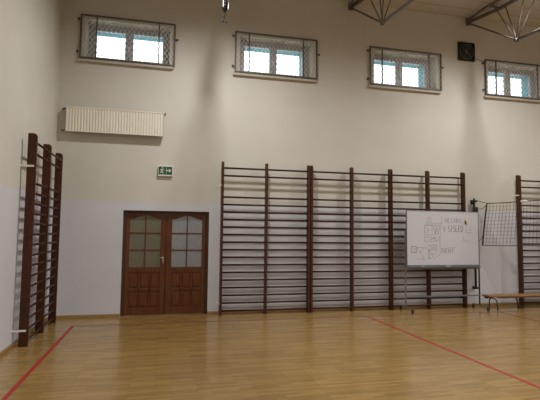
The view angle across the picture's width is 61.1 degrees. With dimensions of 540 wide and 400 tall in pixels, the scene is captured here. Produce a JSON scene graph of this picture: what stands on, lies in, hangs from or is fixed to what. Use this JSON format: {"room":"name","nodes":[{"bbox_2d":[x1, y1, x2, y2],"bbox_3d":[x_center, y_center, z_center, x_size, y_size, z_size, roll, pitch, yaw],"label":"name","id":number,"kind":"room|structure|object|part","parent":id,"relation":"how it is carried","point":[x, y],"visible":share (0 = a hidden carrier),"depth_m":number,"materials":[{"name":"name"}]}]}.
{"room":"school gymnasium","nodes":[
{"label":"school gymnasium","id":0,"kind":"room"},
{"bbox_2d":[0,0,62,351],"bbox_3d":[-2.422,-1.701,1.254,0.300,6.740,15.000,2,-4,-13],"label":"wall","id":1,"kind":"structure","parent":0,"point":[30,30],"depth_m":6.46,"materials":[{"name":"paint"}]},
{"bbox_2d":[0,317,47,356],"bbox_3d":[-2.304,1.637,1.053,0.018,0.055,15.000,2,-4,-13],"label":"baseboard","id":2,"kind":"structure","parent":1,"relation":"attached to","point":[14,343],"depth_m":6.27,"materials":[{"name":"brown wood"}]},
{"bbox_2d":[11,133,62,346],"bbox_3d":[-3.633,0.594,7.250,0.200,2.988,1.838,2,-4,-13],"label":"wall bars","id":3,"kind":"object","parent":1,"relation":"attached to","point":[30,192],"visible":1,"depth_m":7.15,"materials":[{"name":"red wood"}]},
{"bbox_3d":[-3.398,0.538,6.431,0.120,2.988,0.046,2,-4,-13],"label":"post","id":4,"kind":"part","parent":3,"relation":"part of","materials":[{"name":"red wood"}]},
{"bbox_3d":[-3.594,0.595,7.259,0.120,2.988,0.046,2,-4,-13],"label":"post","id":5,"kind":"part","parent":3,"relation":"part of","materials":[{"name":"red wood"}]},
{"bbox_3d":[-3.789,0.652,8.088,0.120,2.988,0.046,2,-4,-13],"label":"post","id":6,"kind":"part","parent":3,"relation":"part of","materials":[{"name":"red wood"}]},
{"bbox_2d":[0,304,539,399],"bbox_3d":[6.251,2.063,3.918,18.600,0.200,17.300,2,-4,-13],"label":"floor","id":7,"kind":"structure","parent":0,"point":[345,356],"depth_m":5.95,"materials":[{"name":"brown wood"}]},
{"bbox_2d":[1,326,73,399],"bbox_3d":[-1.921,1.719,1.768,0.050,0.001,12.225,2,-4,-13],"label":"court line","id":8,"kind":"object","parent":7,"relation":"on","point":[42,358],"visible":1,"depth_m":5.37,"materials":[{"name":"red paint"}]},
{"bbox_2d":[82,310,539,325],"bbox_3d":[4.181,2.336,9.482,15.478,0.001,0.040,2,-4,-13],"label":"court line","id":9,"kind":"object","parent":7,"relation":"on","point":[532,310],"visible":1,"depth_m":8.63,"materials":[{"name":"red paint"}]},
{"bbox_2d":[400,210,489,312],"bbox_3d":[3.747,1.297,9.873,1.830,2.119,0.539,2,-4,-13],"label":"whiteboard","id":10,"kind":"object","parent":7,"relation":"on","point":[432,239],"visible":0.99,"depth_m":9.87,"materials":[{"name":"plastic"}]},
{"bbox_3d":[3.746,0.826,9.900,1.760,1.175,0.034,2,-4,-13],"label":"board frame","id":11,"kind":"part","parent":10,"relation":"part of","materials":[{"name":"metal"}]},
{"bbox_2d":[405,265,480,268],"bbox_3d":[3.748,1.447,9.817,1.800,0.073,0.110,2,-4,-13],"label":"tray","id":12,"kind":"object","parent":10,"relation":"on","point":[406,266],"depth_m":9.81,"materials":[{"name":"metal"}]},
{"bbox_2d":[366,316,539,388],"bbox_3d":[3.303,1.864,2.992,0.050,0.001,12.225,2,-4,-13],"label":"court line","id":13,"kind":"object","parent":7,"relation":"on","point":[534,385],"visible":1,"depth_m":6.02,"materials":[{"name":"red paint"}]},
{"bbox_2d":[482,293,539,309],"bbox_3d":[6.445,2.272,10.365,3.601,0.305,0.306,2,-4,-13],"label":"bench","id":14,"kind":"object","parent":7,"relation":"on","point":[518,295],"visible":0.98,"depth_m":10.07,"materials":[{"name":"brown wood"}]},
{"bbox_3d":[6.447,2.137,10.375,3.600,0.035,0.260,2,-4,-13],"label":"seat","id":15,"kind":"part","parent":14,"relation":"part of","materials":[{"name":"brown wood"}]},
{"bbox_3d":[6.496,2.175,10.384,3.100,0.038,0.060,2,-4,-13],"label":"stiffening rail","id":16,"kind":"part","parent":14,"relation":"part of","materials":[{"name":"brown wood"}]},
{"bbox_3d":[5.550,2.263,10.155,0.060,0.274,0.283,2,-4,-13],"label":"folding leg","id":17,"kind":"part","parent":14,"relation":"part of","materials":[{"name":"black paint"}]},
{"bbox_2d":[56,0,539,315],"bbox_3d":[4.698,-0.935,10.904,18.600,6.740,0.580,2,-4,-13],"label":"wall","id":18,"kind":"structure","parent":0,"point":[334,123],"depth_m":9.62,"materials":[{"name":"paint"}]},
{"bbox_2d":[56,314,119,318],"bbox_3d":[-3.420,2.154,8.468,1.217,0.055,0.018,2,-4,-13],"label":"baseboard","id":19,"kind":"structure","parent":18,"relation":"attached to","point":[95,315],"depth_m":8.47,"materials":[{"name":"brown wood"}]},
{"bbox_2d":[61,106,165,136],"bbox_3d":[-2.971,-1.491,8.758,1.894,0.476,0.148,2,-4,-13],"label":"radiator","id":20,"kind":"object","parent":18,"relation":"attached to","point":[78,119],"visible":1,"depth_m":8.69,"materials":[{"name":"metal"}]},
{"bbox_2d":[70,106,163,112],"bbox_3d":[-2.938,-1.722,8.756,1.775,0.012,0.098,2,-4,-13],"label":"grille","id":21,"kind":"object","parent":20,"relation":"attached to","point":[71,107],"depth_m":8.68,"materials":[{"name":"metal"}]},
{"bbox_2d":[77,25,172,69],"bbox_3d":[-2.862,-3.037,9.231,1.790,0.870,0.645,2,-4,-13],"label":"window","id":22,"kind":"structure","parent":18,"relation":"in","point":[90,26],"depth_m":9.22,"materials":[{"name":"white plastic"}]},
{"bbox_3d":[-3.198,-3.089,9.191,0.711,0.680,0.075,2,-4,-13],"label":"sash","id":23,"kind":"part","parent":22,"relation":"part of","materials":[{"name":"white plastic"}]},
{"bbox_3d":[-2.831,-2.648,9.052,1.790,0.070,0.335,2,-4,-13],"label":"sill","id":24,"kind":"part","parent":22,"relation":"part of","materials":[{"name":"paint"}]},
{"bbox_3d":[-2.492,-3.069,9.357,0.731,0.680,0.075,2,-4,-13],"label":"sash","id":25,"kind":"part","parent":22,"relation":"part of","materials":[{"name":"white plastic"}]},
{"bbox_2d":[76,13,177,66],"bbox_3d":[-2.766,-3.120,8.964,1.900,0.870,0.058,2,-4,-13],"label":"window grille","id":26,"kind":"object","parent":18,"relation":"in","point":[82,14],"visible":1,"depth_m":8.94,"materials":[{"name":"metal"}]},
{"bbox_2d":[120,210,208,315],"bbox_3d":[-2.044,1.224,8.969,1.640,2.010,0.139,2,-4,-13],"label":"door","id":27,"kind":"structure","parent":18,"relation":"in","point":[165,253],"depth_m":8.96,"materials":[{"name":"brown wood"}]},
{"bbox_2d":[158,166,172,176],"bbox_3d":[-2.047,-0.562,8.956,0.282,0.200,0.062,2,-4,-13],"label":"exit sign","id":28,"kind":"object","parent":18,"relation":"attached to","point":[167,171],"visible":1,"depth_m":8.93,"materials":[{"name":"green plastic"}]},
{"bbox_2d":[216,161,310,315],"bbox_3d":[-0.092,0.762,9.256,1.922,3.015,0.200,2,-4,-13],"label":"wall bars","id":29,"kind":"object","parent":18,"relation":"attached to","point":[266,169],"visible":1,"depth_m":9.16,"materials":[{"name":"red wood"}]},
{"bbox_3d":[-0.954,0.736,9.013,0.046,3.015,0.120,2,-4,-13],"label":"post","id":30,"kind":"part","parent":29,"relation":"part of","materials":[{"name":"red wood"}]},
{"bbox_3d":[-0.083,0.760,9.217,0.046,3.015,0.120,2,-4,-13],"label":"post","id":31,"kind":"part","parent":29,"relation":"part of","materials":[{"name":"red wood"}]},
{"bbox_3d":[0.788,0.784,9.421,0.046,3.015,0.120,2,-4,-13],"label":"post","id":32,"kind":"part","parent":29,"relation":"part of","materials":[{"name":"red wood"}]},
{"bbox_2d":[233,41,315,82],"bbox_3d":[0.050,-2.956,9.913,1.790,0.870,0.645,2,-4,-13],"label":"window","id":33,"kind":"structure","parent":18,"relation":"in","point":[241,43],"depth_m":9.92,"materials":[{"name":"white plastic"}]},
{"bbox_3d":[-0.286,-3.008,9.873,0.711,0.680,0.075,2,-4,-13],"label":"sash","id":34,"kind":"part","parent":33,"relation":"part of","materials":[{"name":"white plastic"}]},
{"bbox_3d":[0.082,-2.568,9.734,1.790,0.070,0.335,2,-4,-13],"label":"sill","id":35,"kind":"part","parent":33,"relation":"part of","materials":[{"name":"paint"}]},
{"bbox_3d":[0.420,-2.989,10.038,0.731,0.680,0.075,2,-4,-13],"label":"sash","id":36,"kind":"part","parent":33,"relation":"part of","materials":[{"name":"white plastic"}]},
{"bbox_2d":[232,31,319,79],"bbox_3d":[0.146,-3.040,9.646,1.900,0.870,0.058,2,-4,-13],"label":"window grille","id":37,"kind":"object","parent":18,"relation":"in","point":[236,32],"visible":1,"depth_m":9.63,"materials":[{"name":"metal"}]},
{"bbox_2d":[306,166,392,312],"bbox_3d":[1.711,0.812,9.678,1.922,3.015,0.200,2,-4,-13],"label":"wall bars","id":38,"kind":"object","parent":18,"relation":"attached to","point":[351,173],"visible":0.98,"depth_m":9.60,"materials":[{"name":"red wood"}]},
{"bbox_3d":[0.849,0.785,9.435,0.046,3.015,0.120,2,-4,-13],"label":"post","id":39,"kind":"part","parent":38,"relation":"part of","materials":[{"name":"red wood"}]},
{"bbox_3d":[1.720,0.810,9.639,0.046,3.015,0.120,2,-4,-13],"label":"post","id":40,"kind":"part","parent":38,"relation":"part of","materials":[{"name":"red wood"}]},
{"bbox_3d":[2.591,0.834,9.843,0.046,3.015,0.120,2,-4,-13],"label":"post","id":41,"kind":"part","parent":38,"relation":"part of","materials":[{"name":"red wood"}]},
{"bbox_2d":[207,302,539,313],"bbox_3d":[6.129,2.418,10.704,15.125,0.055,0.018,2,-4,-13],"label":"baseboard","id":42,"kind":"structure","parent":18,"relation":"attached to","point":[484,304],"depth_m":9.73,"materials":[{"name":"brown wood"}]},
{"bbox_2d":[348,0,413,25],"bbox_3d":[3.492,-3.774,2.804,0.371,2.175,14.978,2,-4,-13],"label":"roof truss","id":43,"kind":"object","parent":18,"relation":"attached to","point":[351,5],"visible":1,"depth_m":8.65,"materials":[{"name":"metal"}]},
{"bbox_2d":[368,55,440,93],"bbox_3d":[2.979,-2.875,10.599,1.790,0.870,0.645,2,-4,-13],"label":"window","id":44,"kind":"structure","parent":18,"relation":"in","point":[374,56],"depth_m":10.62,"materials":[{"name":"white plastic"}]},
{"bbox_3d":[2.643,-2.927,10.559,0.711,0.680,0.075,2,-4,-13],"label":"sash","id":45,"kind":"part","parent":44,"relation":"part of","materials":[{"name":"white plastic"}]},
{"bbox_3d":[2.998,-2.906,10.654,1.570,0.800,0.070,2,-4,-13],"label":"frame","id":46,"kind":"part","parent":44,"relation":"part of","materials":[{"name":"white plastic"}]},
{"bbox_3d":[3.010,-2.487,10.420,1.790,0.070,0.335,2,-4,-13],"label":"sill","id":47,"kind":"part","parent":44,"relation":"part of","materials":[{"name":"paint"}]},
{"bbox_3d":[3.349,-2.907,10.724,0.731,0.680,0.075,2,-4,-13],"label":"sash","id":48,"kind":"part","parent":44,"relation":"part of","materials":[{"name":"white plastic"}]},
{"bbox_2d":[367,46,443,90],"bbox_3d":[3.075,-2.958,10.332,1.900,0.870,0.058,2,-4,-13],"label":"window grille","id":49,"kind":"object","parent":18,"relation":"in","point":[374,47],"visible":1,"depth_m":10.31,"materials":[{"name":"metal"}]},
{"bbox_2d":[385,169,467,309],"bbox_3d":[3.464,0.861,10.088,1.922,3.015,0.200,2,-4,-13],"label":"wall bars","id":50,"kind":"object","parent":18,"relation":"attached to","point":[427,176],"visible":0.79,"depth_m":10.01,"materials":[{"name":"red wood"}]},
{"bbox_3d":[2.602,0.834,9.845,0.046,3.015,0.120,2,-4,-13],"label":"post","id":51,"kind":"part","parent":50,"relation":"part of","materials":[{"name":"red wood"}]},
{"bbox_3d":[3.473,0.858,10.049,0.046,3.015,0.120,2,-4,-13],"label":"post","id":52,"kind":"part","parent":50,"relation":"part of","materials":[{"name":"red wood"}]},
{"bbox_3d":[4.344,0.882,10.253,0.046,3.015,0.120,2,-4,-13],"label":"post","id":53,"kind":"part","parent":50,"relation":"part of","materials":[{"name":"red wood"}]},
{"bbox_2d":[457,42,483,61],"bbox_3d":[4.738,-3.473,10.763,0.706,0.435,0.051,2,-4,-13],"label":"ventilation fan","id":54,"kind":"object","parent":18,"relation":"attached to","point":[466,51],"visible":1,"depth_m":10.73,"materials":[{"name":"black metal"}]},
{"bbox_3d":[4.606,-3.477,10.733,0.435,0.435,0.050,2,-4,-13],"label":"frame","id":55,"kind":"part","parent":54,"relation":"part of","materials":[{"name":"black paint"}]},
{"bbox_3d":[4.605,-3.479,10.742,0.335,0.331,0.022,2,-4,-13],"label":"fan blade","id":56,"kind":"part","parent":54,"relation":"part of","materials":[{"name":"rubber"}]},
{"bbox_2d":[470,198,478,288],"bbox_3d":[4.629,0.987,10.380,0.160,2.050,0.150,2,-4,-13],"label":"rail","id":57,"kind":"object","parent":18,"relation":"attached to","point":[474,209],"visible":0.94,"depth_m":10.36,"materials":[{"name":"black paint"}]},
{"bbox_3d":[4.639,0.996,10.356,0.050,1.950,0.050,2,-4,-13],"label":"rail","id":58,"kind":"part","parent":57,"relation":"part of","materials":[{"name":"metal"}]},
{"bbox_2d":[479,200,539,245],"bbox_3d":[5.872,0.474,9.816,2.614,1.065,0.100,-1,-5,27],"label":"net","id":59,"kind":"object","parent":57,"relation":"attached to","point":[530,204],"visible":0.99,"depth_m":10.13,"materials":[{"name":"black fabric"}]},
{"bbox_3d":[5.908,0.982,9.752,2.502,0.045,0.030,-2,-5,28],"label":"cord","id":60,"kind":"part","parent":59,"relation":"part of","materials":[{"name":"white fabric"}]},
{"bbox_3d":[5.966,-0.002,9.796,2.392,0.117,0.034,-2,-5,28],"label":"cord","id":61,"kind":"part","parent":59,"relation":"part of","materials":[{"name":"white fabric"}]},
{"bbox_2d":[466,0,539,41],"bbox_3d":[6.383,-3.694,3.481,0.371,2.175,14.978,2,-4,-13],"label":"roof truss","id":62,"kind":"object","parent":18,"relation":"attached to","point":[471,19],"visible":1,"depth_m":9.72,"materials":[{"name":"metal"}]},
{"bbox_2d":[482,59,539,99],"bbox_3d":[5.941,-2.879,11.003,1.900,0.870,0.058,2,-4,-13],"label":"window grille","id":63,"kind":"object","parent":18,"relation":"in","point":[485,60],"visible":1,"depth_m":10.95,"materials":[{"name":"metal"}]},
{"bbox_2d":[483,68,539,102],"bbox_3d":[5.846,-2.796,11.270,1.790,0.870,0.645,2,-4,-13],"label":"window","id":64,"kind":"structure","parent":18,"relation":"in","point":[499,73],"depth_m":11.32,"materials":[{"name":"white plastic"}]},
{"bbox_3d":[5.509,-2.848,11.230,0.711,0.680,0.075,2,-4,-13],"label":"sash","id":65,"kind":"part","parent":64,"relation":"part of","materials":[{"name":"white plastic"}]},
{"bbox_3d":[5.877,-2.407,11.091,1.790,0.070,0.335,2,-4,-13],"label":"sill","id":66,"kind":"part","parent":64,"relation":"part of","materials":[{"name":"paint"}]},
{"bbox_3d":[6.215,-2.828,11.395,0.731,0.680,0.075,2,-4,-13],"label":"sash","id":67,"kind":"part","parent":64,"relation":"part of","materials":[{"name":"white plastic"}]},
{"bbox_2d":[512,175,539,305],"bbox_3d":[6.650,0.949,10.834,1.922,3.015,0.200,2,-4,-13],"label":"wall bars","id":68,"kind":"object","parent":18,"relation":"attached to","point":[518,195],"visible":0.84,"depth_m":10.59,"materials":[{"name":"red wood"}]},
{"bbox_3d":[5.788,0.922,10.591,0.046,3.015,0.120,2,-4,-13],"label":"post","id":69,"kind":"part","parent":68,"relation":"part of","materials":[{"name":"red wood"}]},
{"bbox_3d":[0.621,-3.853,2.132,0.371,2.175,14.978,2,-4,-13],"label":"roof truss","id":70,"kind":"object","parent":18,"relation":"attached to","visible":0},
{"bbox_2d":[222,0,228,23],"bbox_3d":[-0.780,-3.269,7.928,0.116,0.426,0.100,2,-4,-13],"label":"hook","id":71,"kind":"object","parent":70,"relation":"hanging from","point":[225,7],"visible":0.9,"depth_m":7.90,"materials":[{"name":"black paint"}]},
{"bbox_2d":[340,0,539,26],"bbox_3d":[6.549,-4.277,3.395,18.600,1.500,15.300,2,-4,-13],"label":"ceiling","id":72,"kind":"structure","parent":0,"point":[461,8],"depth_m":10.31,"materials":[{"name":"beige paint"}]}
]}

